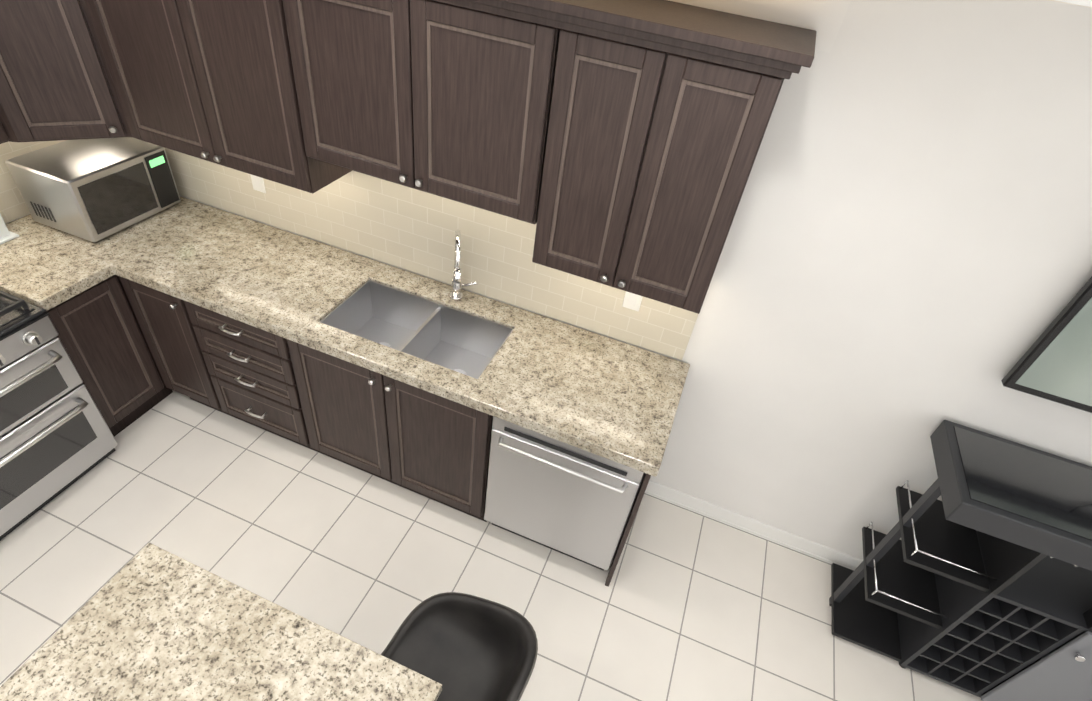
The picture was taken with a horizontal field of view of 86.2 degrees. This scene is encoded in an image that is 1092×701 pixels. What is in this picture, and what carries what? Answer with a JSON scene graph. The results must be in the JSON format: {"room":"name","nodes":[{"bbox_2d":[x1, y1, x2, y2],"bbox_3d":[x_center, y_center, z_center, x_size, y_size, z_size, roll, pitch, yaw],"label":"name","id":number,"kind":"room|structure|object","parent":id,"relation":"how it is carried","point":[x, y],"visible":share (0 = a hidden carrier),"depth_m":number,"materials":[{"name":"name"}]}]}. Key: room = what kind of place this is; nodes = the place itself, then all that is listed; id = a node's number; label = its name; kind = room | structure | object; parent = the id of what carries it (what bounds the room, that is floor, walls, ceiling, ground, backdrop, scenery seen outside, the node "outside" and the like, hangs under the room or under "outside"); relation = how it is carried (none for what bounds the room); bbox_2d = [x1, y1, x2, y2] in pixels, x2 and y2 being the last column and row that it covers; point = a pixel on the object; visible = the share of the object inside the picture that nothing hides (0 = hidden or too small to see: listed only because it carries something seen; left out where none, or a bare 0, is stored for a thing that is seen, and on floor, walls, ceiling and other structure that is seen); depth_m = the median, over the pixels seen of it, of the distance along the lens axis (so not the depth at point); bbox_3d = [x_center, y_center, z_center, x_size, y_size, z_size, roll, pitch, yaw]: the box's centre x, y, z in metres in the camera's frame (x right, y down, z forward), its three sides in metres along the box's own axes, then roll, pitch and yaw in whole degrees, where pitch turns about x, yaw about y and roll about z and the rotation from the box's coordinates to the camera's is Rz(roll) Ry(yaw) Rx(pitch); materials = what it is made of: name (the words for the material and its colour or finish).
{"room":"kitchen","nodes":[
{"label":"kitchen","id":0,"kind":"room"},
{"bbox_2d":[0,390,981,700],"bbox_3d":[-0.440,2.909,0.562,7.200,0.100,7.200,19,41,12],"label":"floor","id":1,"kind":"structure","parent":0,"point":[688,606],"depth_m":2.68,"materials":[{"name":"tile"}]},
{"bbox_2d":[0,290,117,540],"bbox_3d":[-2.502,0.281,2.423,0.738,0.953,0.773,19,41,12],"label":"range","id":2,"kind":"object","parent":1,"relation":"on","point":[57,438],"visible":1,"depth_m":2.49,"materials":[{"name":"grey metal"}]},
{"bbox_2d":[47,279,162,436],"bbox_3d":[-2.332,-0.028,2.880,0.679,0.874,0.362,19,41,12],"label":"base cabinet","id":3,"kind":"object","parent":1,"relation":"on","point":[135,351],"depth_m":2.76,"materials":[{"name":"brown wood"}]},
{"bbox_2d":[0,196,689,476],"bbox_3d":[-1.015,-0.152,2.542,3.184,0.055,0.949,19,41,12],"label":"countertop","id":4,"kind":"structure","parent":3,"relation":"on","point":[614,400],"depth_m":2.53,"materials":[{"name":"stone"}]},
{"bbox_2d":[0,214,18,243],"bbox_3d":[-2.476,-0.585,2.549,0.110,0.241,0.160,19,41,12],"label":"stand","id":5,"kind":"object","parent":4,"relation":"on","point":[6,235],"visible":1,"depth_m":2.63,"materials":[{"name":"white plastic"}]},
{"bbox_2d":[5,137,180,242],"bbox_3d":[-2.139,-0.799,2.804,0.377,0.313,0.498,19,41,12],"label":"microwave","id":6,"kind":"object","parent":4,"relation":"on","point":[95,190],"visible":0.96,"depth_m":2.67,"materials":[{"name":"silver metal"}]},
{"bbox_2d":[320,230,513,378],"bbox_3d":[-0.529,-0.204,2.528,0.750,0.621,0.472,19,41,12],"label":"sink","id":7,"kind":"object","parent":4,"relation":"in","point":[465,343],"visible":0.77,"depth_m":2.73,"materials":[{"name":"silver metal"}]},
{"bbox_2d":[115,276,218,410],"bbox_3d":[-1.755,-0.136,3.110,0.383,0.874,0.661,19,41,12],"label":"base cabinet","id":8,"kind":"object","parent":1,"relation":"on","point":[159,321],"depth_m":2.86,"materials":[{"name":"brown wood"}]},
{"bbox_2d":[0,543,441,700],"bbox_3d":[-1.032,1.492,1.314,0.947,0.919,1.541,19,41,12],"label":"kitchen island","id":9,"kind":"object","parent":1,"relation":"on","point":[150,622],"visible":1,"depth_m":1.48,"materials":[{"name":"stone"}]},
{"bbox_2d":[179,299,326,451],"bbox_3d":[-1.313,-0.003,3.037,0.679,0.874,0.606,19,41,12],"label":"base cabinet","id":10,"kind":"object","parent":1,"relation":"on","point":[255,374],"depth_m":2.74,"materials":[{"name":"brown wood"}]},
{"bbox_2d":[303,354,492,521],"bbox_3d":[-0.619,0.311,2.947,0.962,0.680,0.606,19,41,12],"label":"base cabinet","id":11,"kind":"object","parent":1,"relation":"on","point":[432,446],"depth_m":2.61,"materials":[{"name":"brown wood"}]},
{"bbox_2d":[381,592,537,700],"bbox_3d":[-0.315,1.151,1.871,0.454,0.879,0.453,19,41,12],"label":"stool","id":12,"kind":"object","parent":1,"relation":"on","point":[462,646],"visible":0.75,"depth_m":1.78,"materials":[{"name":"leather"}]},
{"bbox_2d":[484,416,643,570],"bbox_3d":[0.127,0.509,2.705,0.627,0.869,0.638,19,41,12],"label":"dishwasher","id":13,"kind":"object","parent":1,"relation":"on","point":[571,501],"visible":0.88,"depth_m":2.43,"materials":[{"name":"grey metal"}]},
{"bbox_2d":[829,436,1060,671],"bbox_3d":[1.554,0.890,2.441,0.308,0.974,0.418,19,41,12],"label":"bar cabinet","id":14,"kind":"object","parent":1,"relation":"on","point":[976,580],"depth_m":2.28,"materials":[{"name":"black wood"}]},
{"bbox_2d":[917,464,1091,700],"bbox_3d":[1.981,1.036,2.349,0.649,0.974,0.418,19,41,12],"label":"wine rack","id":15,"kind":"object","parent":1,"relation":"on","point":[1037,646],"depth_m":2.21,"materials":[{"name":"black wood"}]},
{"bbox_2d":[179,0,1091,559],"bbox_3d":[0.993,-0.207,2.252,7.000,2.740,0.100,19,41,12],"label":"wall","id":16,"kind":"structure","parent":0,"point":[903,270],"depth_m":2.02,"materials":[{"name":"paint"}]},
{"bbox_2d":[0,0,127,143],"bbox_3d":[-2.051,-1.317,2.330,0.598,0.810,0.652,19,41,12],"label":"upper cabinet","id":17,"kind":"object","parent":16,"relation":"attached to","point":[53,86],"depth_m":2.31,"materials":[{"name":"brown wood"}]},
{"bbox_2d":[80,0,227,166],"bbox_3d":[-1.456,-1.229,2.337,0.514,0.810,0.318,19,41,12],"label":"upper cabinet","id":18,"kind":"object","parent":16,"relation":"attached to","point":[149,55],"depth_m":2.28,"materials":[{"name":"brown wood"}]},
{"bbox_2d":[188,0,341,193],"bbox_3d":[-1.056,-1.092,2.250,0.581,0.810,0.318,19,41,12],"label":"upper cabinet","id":19,"kind":"object","parent":16,"relation":"attached to","point":[252,51],"depth_m":2.15,"materials":[{"name":"brown wood"}]},
{"bbox_2d":[296,0,427,192],"bbox_3d":[-0.585,-0.992,2.101,0.533,0.656,0.318,19,41,12],"label":"upper cabinet","id":20,"kind":"object","parent":16,"relation":"attached to","point":[366,61],"depth_m":1.98,"materials":[{"name":"brown wood"}]},
{"bbox_2d":[165,148,697,359],"bbox_3d":[-0.819,-0.708,2.664,3.142,0.666,0.008,19,41,12],"label":"tile backsplash","id":21,"kind":"structure","parent":16,"relation":"attached to","point":[398,225],"depth_m":2.66,"materials":[{"name":"beige tile"}]},
{"bbox_2d":[250,174,265,192],"bbox_3d":[-1.406,-0.830,2.841,0.074,0.120,0.008,19,41,12],"label":"electrical outlet","id":22,"kind":"object","parent":21,"relation":"attached to","point":[258,183],"visible":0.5,"depth_m":2.85,"materials":[{"name":"white plastic"}]},
{"bbox_2d":[622,291,642,310],"bbox_3d":[0.368,-0.223,2.458,0.074,0.120,0.008,19,41,12],"label":"electrical outlet","id":23,"kind":"object","parent":21,"relation":"attached to","point":[632,301],"visible":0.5,"depth_m":2.47,"materials":[{"name":"white plastic"}]},
{"bbox_2d":[428,0,587,223],"bbox_3d":[-0.199,-0.860,2.017,0.533,0.656,0.318,19,41,12],"label":"upper cabinet","id":24,"kind":"object","parent":16,"relation":"attached to","point":[491,63],"depth_m":1.85,"materials":[{"name":"brown wood"}]},
{"bbox_2d":[532,0,715,292],"bbox_3d":[0.190,-0.666,1.981,0.442,0.810,0.318,19,41,12],"label":"upper cabinet","id":25,"kind":"object","parent":16,"relation":"attached to","point":[612,142],"depth_m":1.77,"materials":[{"name":"brown wood"}]},
{"bbox_2d":[632,24,799,313],"bbox_3d":[0.461,-0.573,1.923,0.375,0.810,0.318,19,41,12],"label":"upper cabinet","id":26,"kind":"object","parent":16,"relation":"attached to","point":[736,76],"depth_m":1.71,"materials":[{"name":"brown wood"}]},
{"bbox_2d":[645,480,862,569],"bbox_3d":[2.299,1.329,2.743,3.800,0.100,0.018,19,41,12],"label":"baseboard","id":27,"kind":"structure","parent":16,"relation":"attached to","point":[816,550],"depth_m":3.00,"materials":[{"name":"white"}]},
{"bbox_2d":[1001,276,1091,412],"bbox_3d":[2.190,0.146,1.830,1.184,1.038,0.067,19,41,12],"label":"mirror","id":28,"kind":"object","parent":16,"relation":"attached to","point":[1054,363],"visible":1,"depth_m":1.94,"materials":[{"name":"black mirror"}]},
{"bbox_3d":[-3.562,0.713,0.353,0.100,2.740,7.200,19,41,12],"label":"wall","id":29,"kind":"structure","parent":0,"visible":0},
{"bbox_2d":[0,140,65,222],"bbox_3d":[-2.594,-0.727,2.285,0.008,0.766,1.792,19,41,12],"label":"tile backsplash","id":30,"kind":"structure","parent":29,"relation":"attached to","point":[13,205],"depth_m":2.71,"materials":[{"name":"beige tile"}]},
{"bbox_3d":[-0.105,0.771,-1.277,7.200,0.100,7.200,19,41,12],"label":"ceiling","id":31,"kind":"structure","parent":0,"visible":0},
{"bbox_2d":[668,0,1091,52],"bbox_3d":[-0.142,1.012,-1.070,7.000,0.540,7.000,19,41,12],"label":"ceiling bulkhead","id":32,"kind":"object","parent":31,"relation":"attached to","point":[824,19],"visible":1,"depth_m":1.71,"materials":[{"name":"paint"}]}
]}

